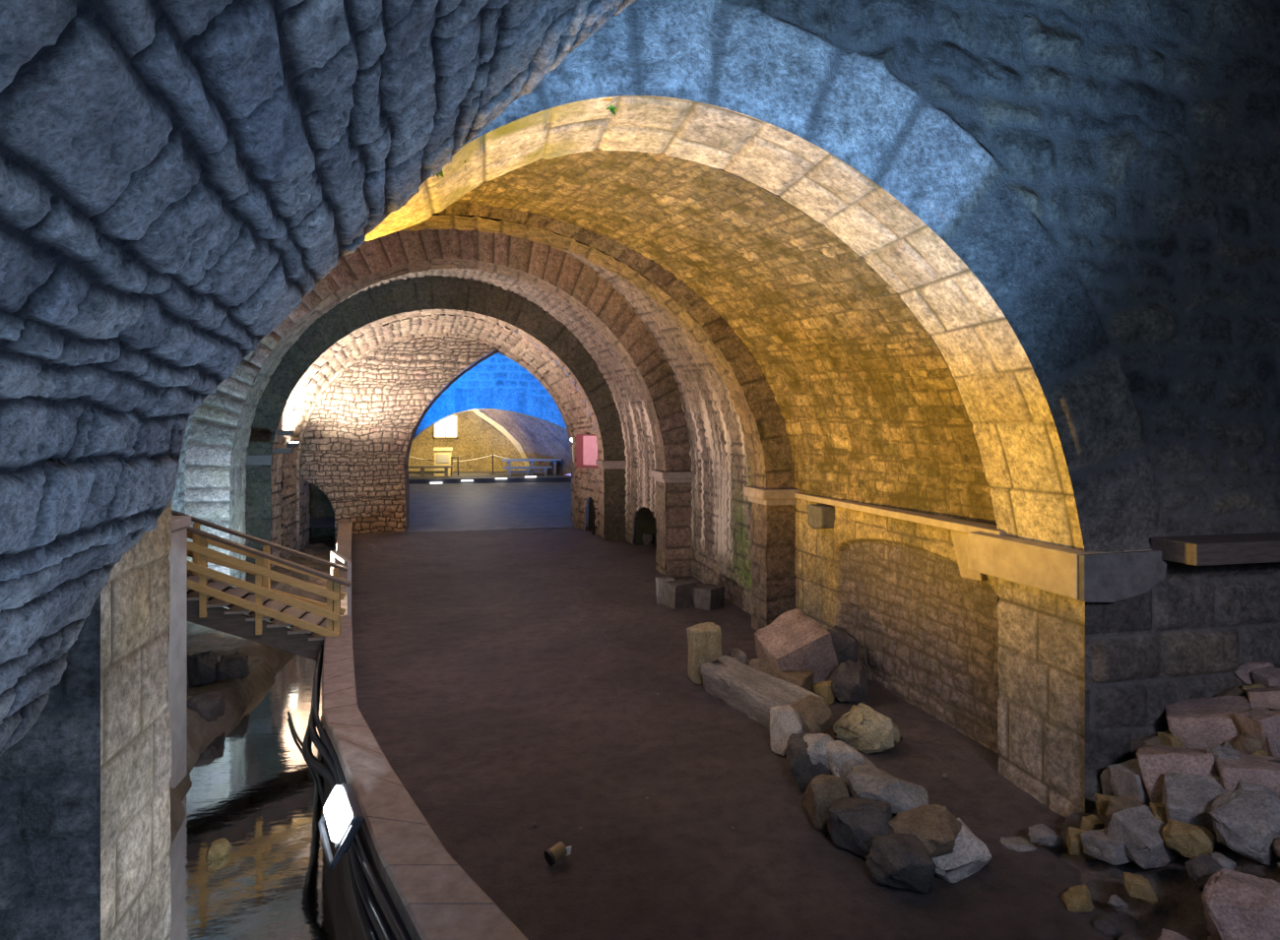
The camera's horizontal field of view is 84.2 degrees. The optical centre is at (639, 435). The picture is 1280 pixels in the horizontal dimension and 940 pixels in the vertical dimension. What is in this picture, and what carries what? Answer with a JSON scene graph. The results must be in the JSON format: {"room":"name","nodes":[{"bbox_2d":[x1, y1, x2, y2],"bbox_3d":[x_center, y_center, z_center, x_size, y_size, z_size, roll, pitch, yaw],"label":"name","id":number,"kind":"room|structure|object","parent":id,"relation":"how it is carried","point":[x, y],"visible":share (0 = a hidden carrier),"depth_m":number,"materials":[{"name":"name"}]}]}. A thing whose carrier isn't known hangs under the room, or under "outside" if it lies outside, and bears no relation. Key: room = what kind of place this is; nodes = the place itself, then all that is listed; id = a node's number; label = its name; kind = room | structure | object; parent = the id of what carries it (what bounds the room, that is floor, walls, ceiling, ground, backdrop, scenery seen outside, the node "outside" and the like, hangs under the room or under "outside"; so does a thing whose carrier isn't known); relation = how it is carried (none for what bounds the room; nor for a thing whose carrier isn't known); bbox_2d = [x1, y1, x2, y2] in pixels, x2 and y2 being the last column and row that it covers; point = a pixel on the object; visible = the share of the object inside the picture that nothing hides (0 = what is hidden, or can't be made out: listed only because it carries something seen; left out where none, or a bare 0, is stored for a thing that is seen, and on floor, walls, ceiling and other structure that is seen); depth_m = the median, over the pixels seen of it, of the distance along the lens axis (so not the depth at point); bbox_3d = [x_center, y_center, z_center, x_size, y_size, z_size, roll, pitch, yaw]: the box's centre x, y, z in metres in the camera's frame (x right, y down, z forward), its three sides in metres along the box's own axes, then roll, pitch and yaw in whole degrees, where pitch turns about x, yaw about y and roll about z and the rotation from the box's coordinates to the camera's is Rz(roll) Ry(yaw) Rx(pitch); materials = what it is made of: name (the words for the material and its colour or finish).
{"room":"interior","nodes":[
{"label":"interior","id":0,"kind":"room"},
{"bbox_2d":[169,536,335,840],"bbox_3d":[-4.849,3.398,9.669,7.608,0.578,26.950,0,0,-12],"label":"wall","id":1,"kind":"structure","parent":0,"point":[238,694],"depth_m":10.24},
{"bbox_2d":[168,515,191,788],"bbox_3d":[-4.821,2.105,6.682,0.800,2.590,0.740,0,0,-12],"label":"concrete pillar","id":2,"kind":"structure","parent":1,"relation":"on","point":[177,555],"depth_m":6.90,"materials":[{"name":"concrete"}]},
{"bbox_2d":[187,649,217,687],"bbox_3d":[-5.741,3.088,9.330,0.383,0.483,0.344,0,0,0],"label":"rock","id":3,"kind":"object","parent":1,"relation":"on","point":[201,667],"visible":0.8,"depth_m":9.21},
{"bbox_2d":[186,689,225,721],"bbox_3d":[-5.177,3.254,8.473,0.416,0.351,0.460,0,0,30],"label":"rock","id":4,"kind":"object","parent":1,"relation":"on","point":[210,706],"visible":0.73,"depth_m":8.36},
{"bbox_2d":[216,651,250,681],"bbox_3d":[-5.457,3.158,9.484,0.363,0.444,0.426,0,0,41],"label":"rock","id":5,"kind":"object","parent":1,"relation":"on","point":[235,666],"visible":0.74,"depth_m":9.38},
{"bbox_2d":[168,634,356,939],"bbox_3d":[-4.752,3.500,9.459,7.508,0.001,26.500,0,0,-12],"label":"water","id":6,"kind":"object","parent":1,"relation":"in","point":[253,788],"visible":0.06,"depth_m":6.15,"materials":[{"name":"liquid"}]},
{"bbox_2d":[205,837,231,860],"bbox_3d":[-3.513,3.473,5.923,0.164,0.155,0.180,0,0,0],"label":"rock","id":7,"kind":"object","parent":6,"relation":"on","point":[219,849],"visible":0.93,"depth_m":5.88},
{"bbox_2d":[270,482,334,539],"bbox_3d":[-10.054,2.350,22.370,3.000,3.500,0.023,0,0,-12],"label":"wall","id":8,"kind":"structure","parent":0,"point":[320,506],"depth_m":22.36,"materials":[{"name":"stone"}]},
{"bbox_2d":[0,0,636,757],"bbox_3d":[2.173,0.476,0.211,9.062,7.252,8.753,0,0,-12],"label":"vault","id":9,"kind":"object","parent":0,"point":[176,176],"visible":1,"depth_m":2.10,"materials":[{"name":"stone"}]},
{"bbox_2d":[270,316,511,548],"bbox_3d":[-7.116,0.305,20.373,6.700,7.590,0.074,0,0,-12],"label":"wall","id":10,"kind":"structure","parent":0,"point":[357,434],"depth_m":20.30,"materials":[{"name":"stone"}]},
{"bbox_2d":[246,275,626,568],"bbox_3d":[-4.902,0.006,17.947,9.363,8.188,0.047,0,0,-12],"label":"stone arch","id":11,"kind":"structure","parent":0,"point":[364,308],"depth_m":17.85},
{"bbox_2d":[299,335,575,551],"bbox_3d":[-5.819,0.601,21.046,7.721,6.999,1.200,0,0,-12],"label":"arch","id":12,"kind":"structure","parent":0,"point":[304,494],"depth_m":20.64,"materials":[{"name":"stone"}]},
{"bbox_2d":[183,228,692,609],"bbox_3d":[-3.408,0.401,13.587,7.881,7.398,0.800,0,0,-12],"label":"arch","id":13,"kind":"structure","parent":0,"point":[237,480],"depth_m":13.30,"materials":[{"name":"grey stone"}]},
{"bbox_2d":[651,469,693,483],"bbox_3d":[0.670,0.840,14.443,0.695,0.220,0.950,0,0,-12],"label":"cap","id":14,"kind":"object","parent":13,"relation":"attached to","point":[662,477],"visible":0.79,"depth_m":14.01,"materials":[{"name":"stone"}]},
{"bbox_2d":[281,315,598,560],"bbox_3d":[-5.331,0.442,19.663,8.231,7.317,1.714,0,0,-12],"label":"arch","id":15,"kind":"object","parent":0,"point":[555,376],"depth_m":19.60,"materials":[{"name":"stone"}]},
{"bbox_2d":[576,434,599,468],"bbox_3d":[-1.442,0.450,19.890,0.950,0.950,0.065,0,0,40],"label":"notice board","id":16,"kind":"object","parent":15,"relation":"attached to","point":[587,452],"visible":0.73,"depth_m":19.90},
{"bbox_2d":[244,267,656,575],"bbox_3d":[-4.387,0.039,15.935,9.443,8.122,4.210,0,0,-12],"label":"ceiling","id":17,"kind":"structure","parent":0,"point":[639,452],"depth_m":17.25,"materials":[{"name":"stone"}]},
{"bbox_2d":[245,454,273,465],"bbox_3d":[-8.520,0.550,15.653,0.750,0.220,0.160,0,0,-12],"label":"block","id":18,"kind":"object","parent":17,"relation":"attached to","point":[251,460],"visible":0.56,"depth_m":15.60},
{"bbox_2d":[403,349,498,531],"bbox_3d":[-5.427,0.650,21.268,3.037,6.900,1.030,0,0,-12],"label":"wall end reveal","id":19,"kind":"structure","parent":0,"point":[407,486],"depth_m":21.13,"materials":[{"name":"stone"}]},
{"bbox_2d":[171,250,752,615],"bbox_3d":[-2.966,0.026,11.232,9.151,8.147,4.011,0,0,-12],"label":"ceiling","id":20,"kind":"structure","parent":0,"point":[721,518],"depth_m":12.38,"materials":[{"name":"stone"}]},
{"bbox_2d":[405,409,525,471],"bbox_3d":[-7.816,-0.100,36.150,14.000,5.200,0.030,0,0,-12],"label":"wall","id":21,"kind":"structure","parent":0,"point":[477,438],"depth_m":35.99,"materials":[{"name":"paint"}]},
{"bbox_2d":[433,414,457,438],"bbox_3d":[-9.775,-0.444,35.660,1.200,1.200,0.100,0,0,-12],"label":"window","id":22,"kind":"structure","parent":21,"relation":"in","point":[447,427],"depth_m":35.66,"materials":[{"name":"white glass"}]},
{"bbox_2d":[309,481,636,532],"bbox_3d":[-6.015,2.413,25.453,10.600,0.758,9.699,0,0,-12],"label":"floor","id":23,"kind":"structure","parent":0,"point":[433,507],"depth_m":24.62,"materials":[{"name":"concrete"}]},
{"bbox_2d":[408,471,571,484],"bbox_3d":[-7.423,2.400,33.385,13.000,1.100,6.300,0,0,-12],"label":"floor","id":24,"kind":"structure","parent":0,"point":[477,477],"depth_m":30.89,"materials":[{"name":"concrete"}]},
{"bbox_2d":[433,448,452,476],"bbox_3d":[-8.985,1.211,32.352,0.840,1.278,0.655,0,0,-12],"label":"display cabinet","id":25,"kind":"object","parent":24,"relation":"on","point":[442,456],"visible":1,"depth_m":32.09,"materials":[{"name":"brown wood"}]},
{"bbox_2d":[502,458,561,475],"bbox_3d":[-5.024,1.478,32.881,2.700,0.745,0.750,0,0,-12],"label":"table","id":26,"kind":"object","parent":24,"relation":"on","point":[508,461],"visible":0.84,"depth_m":32.58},
{"bbox_2d":[409,353,594,438],"bbox_3d":[-6.824,-0.600,29.195,10.600,6.400,0.047,0,0,-12],"label":"wall","id":27,"kind":"structure","parent":0,"point":[498,382],"depth_m":29.39,"materials":[{"name":"stone"}]},
{"bbox_2d":[478,408,571,474],"bbox_3d":[-5.304,-0.334,32.804,2.865,5.554,6.869,0,0,-42],"label":"ceiling","id":28,"kind":"structure","parent":0,"point":[538,439],"depth_m":33.58,"materials":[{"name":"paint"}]},
{"bbox_2d":[472,408,529,466],"bbox_3d":[-7.030,0.098,34.800,3.503,4.752,0.342,0,0,-12],"label":"rib","id":29,"kind":"object","parent":28,"relation":"attached to","point":[499,427],"visible":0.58,"depth_m":34.72,"materials":[{"name":"stone"}]},
{"bbox_2d":[100,95,1085,939],"bbox_3d":[0.061,1.000,4.766,6.135,6.200,0.890,0,0,-12],"label":"arch","id":30,"kind":"structure","parent":0,"point":[1041,634],"depth_m":4.96,"materials":[{"name":"stone"}]},
{"bbox_2d":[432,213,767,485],"bbox_3d":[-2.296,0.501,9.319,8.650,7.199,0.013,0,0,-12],"label":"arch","id":31,"kind":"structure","parent":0,"point":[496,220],"depth_m":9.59,"materials":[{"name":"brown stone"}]},
{"bbox_2d":[403,201,796,632],"bbox_3d":[-2.273,0.690,9.023,8.072,6.819,0.600,0,0,-12],"label":"arch","id":32,"kind":"structure","parent":0,"point":[758,523],"depth_m":9.64,"materials":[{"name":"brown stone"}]},
{"bbox_2d":[743,485,798,506],"bbox_3d":[1.854,0.840,9.890,0.605,0.220,0.750,0,0,-12],"label":"cap","id":33,"kind":"object","parent":32,"relation":"attached to","point":[767,497],"visible":0.77,"depth_m":9.54,"materials":[{"name":"stone"}]},
{"bbox_2d":[0,0,1279,939],"bbox_3d":[0.158,-1.050,4.319,18.934,10.300,0.164,0,0,-12],"label":"wall","id":34,"kind":"structure","parent":0,"point":[1108,171],"depth_m":4.96,"materials":[{"name":"stone"}]},
{"bbox_2d":[1151,532,1279,566],"bbox_3d":[4.638,0.800,5.095,1.980,0.150,0.340,0,0,-12],"label":"timber beam","id":35,"kind":"structure","parent":34,"relation":"attached to","point":[1262,547],"depth_m":4.83,"materials":[{"name":"wood"}]},
{"bbox_2d":[635,507,656,545],"bbox_3d":[0.752,2.412,16.942,1.250,1.376,2.400,0,0,-12],"label":"wall niche","id":36,"kind":"object","parent":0,"point":[646,523],"visible":0.18,"depth_m":18.00,"materials":[{"name":"stone"}]},
{"bbox_2d":[351,525,1138,939],"bbox_3d":[0.565,2.799,9.432,12.910,0.064,26.200,0,0,-12],"label":"floor","id":37,"kind":"structure","parent":0,"point":[441,620],"depth_m":5.95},
{"bbox_2d":[171,510,351,660],"bbox_3d":[-4.892,1.842,8.918,2.548,1.870,1.150,0,0,-12],"label":"wooden railing","id":38,"kind":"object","parent":37,"relation":"on","point":[209,591],"depth_m":8.54,"materials":[{"name":"brown wood"}]},
{"bbox_2d":[321,521,528,939],"bbox_3d":[-4.084,3.197,10.399,1.411,1.506,21.230,0,0,-27],"label":"wall","id":39,"kind":"structure","parent":37,"relation":"on","point":[431,897],"depth_m":4.43,"materials":[{"name":"stone"}]},
{"bbox_2d":[302,659,380,939],"bbox_3d":[-3.073,2.794,6.895,0.409,0.139,7.899,0,0,-27],"label":"cable","id":40,"kind":"object","parent":39,"relation":"attached to","point":[369,932],"visible":0.32,"depth_m":4.67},
{"bbox_2d":[330,550,351,617],"bbox_3d":[-4.173,2.080,9.892,0.064,0.839,0.846,0,0,-39],"label":"rail","id":41,"kind":"object","parent":39,"relation":"on","point":[334,553],"visible":0.73,"depth_m":9.57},
{"bbox_2d":[308,651,394,939],"bbox_3d":[-3.028,2.673,6.897,0.387,0.120,7.889,0,0,-26],"label":"cable","id":42,"kind":"object","parent":39,"relation":"attached to","point":[382,929],"visible":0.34,"depth_m":4.33,"materials":[{"name":"rubber"}]},
{"bbox_2d":[313,645,407,939],"bbox_3d":[-2.991,2.562,6.898,0.362,0.098,7.889,0,0,-26],"label":"cable","id":43,"kind":"object","parent":39,"relation":"attached to","point":[396,928],"visible":0.66,"depth_m":4.27,"materials":[{"name":"rubber"}]},
{"bbox_2d":[318,782,364,870],"bbox_3d":[-1.923,2.479,4.556,0.209,0.278,0.580,0,0,-30],"label":"floodlight","id":44,"kind":"object","parent":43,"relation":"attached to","point":[343,814],"visible":1,"depth_m":4.43,"materials":[{"name":"glass"}]},
{"bbox_2d":[543,841,571,866],"bbox_3d":[-0.529,2.729,4.638,0.190,0.116,0.101,0,0,-41],"label":"spotlight","id":45,"kind":"object","parent":37,"relation":"on","point":[558,851],"visible":1,"depth_m":4.60,"materials":[{"name":"metal"}]},
{"bbox_2d":[662,579,697,609],"bbox_3d":[0.661,2.603,11.605,0.477,0.453,0.430,0,0,-25],"label":"stone","id":46,"kind":"object","parent":37,"relation":"on","point":[676,595],"visible":0.93,"depth_m":11.44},
{"bbox_2d":[686,622,721,684],"bbox_3d":[0.741,2.502,8.148,0.368,0.657,0.331,0,0,-12],"label":"stone block","id":47,"kind":"object","parent":37,"relation":"on","point":[704,640],"visible":0.77,"depth_m":8.02,"materials":[{"name":"stone"}]},
{"bbox_2d":[691,582,724,610],"bbox_3d":[1.106,2.642,11.539,0.427,0.376,0.475,0,0,40],"label":"stone","id":48,"kind":"object","parent":37,"relation":"on","point":[708,597],"visible":1,"depth_m":11.39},
{"bbox_2d":[700,655,826,729],"bbox_3d":[1.184,2.655,7.265,0.451,0.358,1.634,0,0,-29],"label":"stone slab","id":49,"kind":"object","parent":37,"relation":"on","point":[748,690],"visible":0.73,"depth_m":7.20,"materials":[{"name":"stone"}]},
{"bbox_2d":[769,704,803,756],"bbox_3d":[1.303,2.637,6.272,0.310,0.440,0.305,0,0,13],"label":"stone","id":50,"kind":"object","parent":37,"relation":"on","point":[785,721],"visible":0.85,"depth_m":6.21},
{"bbox_2d":[765,664,813,692],"bbox_3d":[1.578,2.643,7.506,0.443,0.417,0.417,0,0,31],"label":"stone","id":51,"kind":"object","parent":37,"relation":"on","point":[803,678],"visible":0.34,"depth_m":7.40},
{"bbox_2d":[754,608,838,684],"bbox_3d":[1.732,2.450,7.856,0.888,0.932,0.709,0,0,-16],"label":"stone","id":52,"kind":"object","parent":37,"relation":"on","point":[794,641],"visible":0.73,"depth_m":7.63,"materials":[{"name":"stone"}]},
{"bbox_2d":[786,732,832,792],"bbox_3d":[1.382,2.618,5.674,0.423,0.429,0.368,0,0,4],"label":"stone","id":53,"kind":"object","parent":37,"relation":"on","point":[802,770],"visible":0.54,"depth_m":5.52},
{"bbox_2d":[803,733,833,769],"bbox_3d":[1.440,2.510,5.621,0.299,0.304,0.284,0,0,16],"label":"stone","id":54,"kind":"object","parent":53,"relation":"on","point":[817,743],"visible":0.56,"depth_m":5.52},
{"bbox_2d":[789,695,833,733],"bbox_3d":[1.546,2.526,6.344,0.383,0.367,0.363,0,0,-14],"label":"stone","id":55,"kind":"object","parent":37,"relation":"on","point":[815,715],"visible":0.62,"depth_m":6.24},
{"bbox_2d":[811,680,835,705],"bbox_3d":[1.917,2.703,7.441,0.268,0.252,0.237,0,0,13],"label":"stone","id":56,"kind":"object","parent":37,"relation":"on","point":[823,689],"visible":0.67,"depth_m":7.36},
{"bbox_2d":[801,773,849,832],"bbox_3d":[1.363,2.639,5.103,0.326,0.406,0.289,0,0,-7],"label":"stone","id":57,"kind":"object","parent":37,"relation":"on","point":[823,791],"visible":0.77,"depth_m":4.99,"materials":[{"name":"stone"}]},
{"bbox_2d":[827,625,858,665],"bbox_3d":[2.316,2.458,8.100,0.368,0.505,0.346,0,0,-2],"label":"stone","id":58,"kind":"object","parent":37,"relation":"on","point":[846,646],"visible":0.52,"depth_m":7.96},
{"bbox_2d":[828,659,868,703],"bbox_3d":[2.198,2.604,7.434,0.421,0.444,0.377,0,0,-2],"label":"stone","id":59,"kind":"object","parent":37,"relation":"on","point":[849,684],"visible":0.92,"depth_m":7.32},
{"bbox_2d":[838,754,876,785],"bbox_3d":[1.668,2.577,5.396,0.301,0.264,0.270,1,-1,-25],"label":"stone","id":60,"kind":"object","parent":37,"relation":"on","point":[847,767],"visible":0.25,"depth_m":5.35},
{"bbox_2d":[826,740,864,777],"bbox_3d":[1.587,2.542,5.521,0.341,0.307,0.303,0,0,21],"label":"stone","id":61,"kind":"object","parent":60,"relation":"on","point":[838,752],"visible":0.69,"depth_m":5.42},
{"bbox_2d":[826,796,892,858],"bbox_3d":[1.485,2.642,4.803,0.431,0.366,0.388,0,0,16],"label":"stone","id":62,"kind":"object","parent":37,"relation":"on","point":[853,823],"visible":0.77,"depth_m":4.70,"materials":[{"name":"stone"}]},
{"bbox_2d":[832,703,903,754],"bbox_3d":[2.045,2.629,6.343,0.468,0.459,0.550,0,0,-38],"label":"boulder","id":63,"kind":"object","parent":37,"relation":"on","point":[863,729],"visible":0.97,"depth_m":6.19,"materials":[{"name":"stone"}]},
{"bbox_2d":[846,765,929,818],"bbox_3d":[1.762,2.561,5.045,0.558,0.361,0.514,0,0,18],"label":"stone","id":64,"kind":"object","parent":37,"relation":"on","point":[869,782],"visible":0.62,"depth_m":4.89,"materials":[{"name":"stone"}]},
{"bbox_2d":[865,832,935,893],"bbox_3d":[1.639,2.674,4.445,0.429,0.306,0.356,0,0,-12],"label":"stone","id":65,"kind":"object","parent":37,"relation":"on","point":[898,861],"visible":0.97,"depth_m":4.33,"materials":[{"name":"stone"}]},
{"bbox_2d":[931,818,991,883],"bbox_3d":[2.010,2.725,4.668,0.474,0.270,0.395,0,0,-19],"label":"stone","id":66,"kind":"object","parent":37,"relation":"on","point":[970,855],"visible":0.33,"depth_m":4.52,"materials":[{"name":"stone"}]},
{"bbox_2d":[888,804,961,857],"bbox_3d":[1.858,2.638,4.707,0.473,0.276,0.452,0,0,34],"label":"stone","id":67,"kind":"object","parent":66,"relation":"on","point":[935,826],"visible":0.58,"depth_m":4.60,"materials":[{"name":"stone"}]},
{"bbox_2d":[999,836,1036,851],"bbox_3d":[2.576,2.822,4.838,0.226,0.126,0.192,0,0,-2],"label":"stone","id":68,"kind":"object","parent":37,"relation":"on","point":[1017,844],"visible":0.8,"depth_m":4.80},
{"bbox_2d":[1027,824,1064,849],"bbox_3d":[2.738,2.708,4.757,0.204,0.129,0.174,0,0,-20],"label":"stone","id":69,"kind":"object","parent":37,"relation":"on","point":[1042,835],"visible":1,"depth_m":4.72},
{"bbox_2d":[1060,884,1094,912],"bbox_3d":[2.603,2.789,4.229,0.174,0.169,0.208,0,0,9],"label":"stone","id":70,"kind":"object","parent":37,"relation":"on","point":[1076,899],"visible":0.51,"depth_m":4.18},
{"bbox_2d":[1092,916,1122,937],"bbox_3d":[2.627,2.765,3.984,0.132,0.087,0.124,0,0,-24],"label":"stone","id":71,"kind":"object","parent":37,"relation":"on","point":[1104,926],"visible":1,"depth_m":3.96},
{"bbox_2d":[1054,807,1279,939],"bbox_3d":[4.955,1.841,3.528,6.022,2.519,3.629,0,0,-12],"label":"ground","id":72,"kind":"structure","parent":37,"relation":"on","point":[1180,909],"depth_m":4.10,"materials":[{"name":"soil"}]},
{"bbox_2d":[1066,827,1095,860],"bbox_3d":[2.821,2.612,4.535,0.154,0.143,0.142,0,0,20],"label":"stone","id":73,"kind":"object","parent":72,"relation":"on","point":[1073,839],"visible":0.62,"depth_m":4.50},
{"bbox_2d":[1080,814,1104,831],"bbox_3d":[2.955,2.551,4.630,0.114,0.104,0.100,0,0,-22],"label":"stone","id":74,"kind":"object","parent":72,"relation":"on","point":[1091,822],"visible":0.7,"depth_m":4.61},
{"bbox_2d":[1080,828,1132,865],"bbox_3d":[2.916,2.539,4.387,0.285,0.175,0.249,0,0,-21],"label":"stone","id":75,"kind":"object","parent":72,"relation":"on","point":[1095,843],"visible":0.66,"depth_m":4.32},
{"bbox_2d":[1104,794,1149,820],"bbox_3d":[3.150,2.436,4.520,0.286,0.206,0.228,0,0,-25],"label":"stone","id":76,"kind":"object","parent":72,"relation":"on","point":[1116,804],"visible":0.38,"depth_m":4.55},
{"bbox_2d":[1109,758,1150,806],"bbox_3d":[3.333,2.331,4.720,0.283,0.296,0.273,0,0,-10],"label":"stone","id":77,"kind":"object","parent":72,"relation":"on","point":[1125,780],"visible":0.4,"depth_m":4.70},
{"bbox_2d":[1123,872,1158,904],"bbox_3d":[2.840,2.569,4.026,0.170,0.138,0.146,0,0,43],"label":"stone","id":78,"kind":"object","parent":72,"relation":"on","point":[1137,887],"visible":1,"depth_m":3.98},
{"bbox_2d":[1105,804,1180,869],"bbox_3d":[3.065,2.444,4.303,0.318,0.246,0.294,0,0,-16],"label":"stone","id":79,"kind":"object","parent":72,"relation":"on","point":[1141,834],"visible":0.83,"depth_m":4.24,"materials":[{"name":"stone"}]},
{"bbox_2d":[1131,734,1160,759],"bbox_3d":[3.627,2.240,5.029,0.237,0.259,0.223,0,0,-13],"label":"stone","id":80,"kind":"object","parent":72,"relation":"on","point":[1137,743],"visible":0.21,"depth_m":4.99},
{"bbox_2d":[1156,729,1183,748],"bbox_3d":[3.713,2.162,4.913,0.178,0.213,0.132,0,0,-8],"label":"stone","id":81,"kind":"object","parent":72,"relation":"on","point":[1166,737],"visible":0.35,"depth_m":4.88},
{"bbox_2d":[1136,744,1218,803],"bbox_3d":[3.507,2.209,4.596,0.487,0.448,0.447,0,0,31],"label":"stone","id":82,"kind":"object","parent":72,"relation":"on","point":[1154,761],"visible":0.48,"depth_m":4.52,"materials":[{"name":"stone"}]},
{"bbox_2d":[1162,820,1215,858],"bbox_3d":[3.200,2.358,4.141,0.246,0.174,0.208,0,0,22],"label":"stone","id":83,"kind":"object","parent":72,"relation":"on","point":[1191,841],"visible":0.94,"depth_m":4.09,"materials":[{"name":"stone"}]},
{"bbox_2d":[1160,772,1227,844],"bbox_3d":[3.413,2.263,4.300,0.417,0.322,0.386,0,0,28],"label":"stone","id":84,"kind":"object","parent":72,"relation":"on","point":[1188,799],"visible":0.52,"depth_m":4.27,"materials":[{"name":"stone"}]},
{"bbox_2d":[1184,854,1222,892],"bbox_3d":[3.096,2.379,3.833,0.216,0.164,0.204,0,0,21],"label":"stone","id":85,"kind":"object","parent":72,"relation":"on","point":[1200,868],"visible":0.51,"depth_m":3.83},
{"bbox_2d":[1164,696,1252,750],"bbox_3d":[3.985,2.033,4.909,0.564,0.419,0.449,0,0,37],"label":"stone","id":86,"kind":"object","parent":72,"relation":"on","point":[1199,723],"visible":0.47,"depth_m":4.83,"materials":[{"name":"stone"}]},
{"bbox_2d":[1216,686,1247,697],"bbox_3d":[4.261,1.912,5.063,0.257,0.202,0.212,0,0,-7],"label":"stone","id":87,"kind":"object","parent":86,"relation":"on","point":[1233,691],"visible":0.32,"depth_m":5.07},
{"bbox_2d":[1240,683,1266,692],"bbox_3d":[4.415,1.837,5.061,0.204,0.130,0.226,0,0,35],"label":"stone","id":88,"kind":"object","parent":87,"relation":"on","point":[1257,685],"visible":0.26,"depth_m":5.04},
{"bbox_2d":[1251,666,1279,687],"bbox_3d":[4.512,1.758,5.052,0.205,0.184,0.157,0,0,-1],"label":"stone","id":89,"kind":"object","parent":88,"relation":"on","point":[1267,676],"visible":0.7,"depth_m":5.04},
{"bbox_3d":[4.267,1.906,4.959,0.147,0.141,0.177,21,-22,-2],"label":"stone","id":90,"kind":"object","parent":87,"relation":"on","visible":0},
{"bbox_2d":[1245,687,1279,708],"bbox_3d":[4.323,1.833,4.857,0.264,0.231,0.220,0,0,40],"label":"stone","id":91,"kind":"object","parent":90,"relation":"on","point":[1257,697],"visible":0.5,"depth_m":4.83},
{"bbox_2d":[1206,744,1241,777],"bbox_3d":[3.671,2.111,4.464,0.237,0.318,0.200,0,0,-21],"label":"stone","id":92,"kind":"object","parent":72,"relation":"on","point":[1219,752],"visible":0.37,"depth_m":4.42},
{"bbox_2d":[1201,868,1279,939],"bbox_3d":[3.007,2.384,3.479,0.381,0.386,0.492,0,0,43],"label":"stone","id":93,"kind":"object","parent":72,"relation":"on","point":[1238,906],"visible":1,"depth_m":3.40,"materials":[{"name":"stone"}]},
{"bbox_2d":[1209,790,1279,866],"bbox_3d":[3.466,2.194,4.002,0.453,0.340,0.370,0,0,-38],"label":"stone","id":94,"kind":"object","parent":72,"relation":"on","point":[1246,822],"visible":0.95,"depth_m":3.91,"materials":[{"name":"stone"}]},
{"bbox_2d":[1230,732,1263,754],"bbox_3d":[3.953,2.010,4.580,0.192,0.187,0.183,0,0,-11],"label":"stone","id":95,"kind":"object","parent":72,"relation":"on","point":[1246,743],"visible":0.52,"depth_m":4.53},
{"bbox_2d":[1216,754,1279,798],"bbox_3d":[3.750,2.091,4.318,0.391,0.256,0.327,0,0,29],"label":"stone","id":96,"kind":"object","parent":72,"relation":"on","point":[1252,769],"visible":0.57,"depth_m":4.24,"materials":[{"name":"stone"}]},
{"bbox_2d":[1235,780,1279,797],"bbox_3d":[3.632,2.136,4.198,0.193,0.155,0.209,0,0,-5],"label":"stone","id":97,"kind":"object","parent":96,"relation":"on","point":[1243,786],"visible":0.36,"depth_m":4.16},
{"bbox_2d":[1233,661,1274,685],"bbox_3d":[4.525,1.776,5.207,0.278,0.260,0.228,0,0,-15],"label":"stone","id":98,"kind":"object","parent":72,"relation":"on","point":[1244,672],"visible":0.44,"depth_m":5.17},
{"bbox_2d":[1234,706,1279,757],"bbox_3d":[4.043,1.921,4.543,0.276,0.350,0.244,0,0,-4],"label":"stone","id":99,"kind":"object","parent":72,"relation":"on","point":[1262,723],"visible":0.57,"depth_m":4.50,"materials":[{"name":"stone"}]},
{"bbox_2d":[794,499,999,755],"bbox_3d":[2.665,1.956,7.800,0.122,2.288,3.943,0,0,-15],"label":"wall","id":100,"kind":"structure","parent":0,"point":[926,633],"depth_m":7.41,"materials":[{"name":"stone"}]},
{"bbox_2d":[454,148,996,525],"bbox_3d":[-1.676,-1.034,6.859,9.010,3.669,3.898,0,0,-12],"label":"vault","id":101,"kind":"object","parent":100,"relation":"on","point":[873,413],"visible":0.44,"depth_m":7.14,"materials":[{"name":"stone"}]},
{"bbox_2d":[807,504,834,529],"bbox_3d":[2.310,1.028,8.858,0.300,0.297,0.380,0,0,-12],"label":"block","id":102,"kind":"object","parent":100,"relation":"attached to","point":[819,516],"visible":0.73,"depth_m":8.68,"materials":[{"name":"stone"}]},
{"bbox_2d":[794,493,1006,536],"bbox_3d":[2.611,0.815,7.726,0.250,0.070,4.000,0,0,-12],"label":"string course","id":103,"kind":"object","parent":100,"relation":"attached to","point":[963,526],"visible":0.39,"depth_m":6.96,"materials":[{"name":"stone"}]},
{"bbox_2d":[950,529,987,580],"bbox_3d":[3.080,1.085,6.435,0.300,0.428,0.430,0,0,-12],"label":"block","id":104,"kind":"object","parent":103,"relation":"attached to","point":[959,539],"visible":0.34,"depth_m":6.42,"materials":[{"name":"stone"}]},
{"bbox_2d":[967,531,1152,599],"bbox_3d":[3.235,0.982,5.518,0.707,0.344,1.140,0,0,-12],"label":"block","id":105,"kind":"object","parent":100,"relation":"attached to","point":[1055,569],"visible":0.58,"depth_m":5.33,"materials":[{"name":"stone"}]},
{"bbox_2d":[1079,550,1167,602],"bbox_3d":[3.367,0.982,4.928,0.708,0.344,0.050,0,0,-12],"label":"stone ledge","id":106,"kind":"object","parent":105,"relation":"attached to","point":[1112,577],"visible":0.88,"depth_m":4.89,"materials":[{"name":"stone"}]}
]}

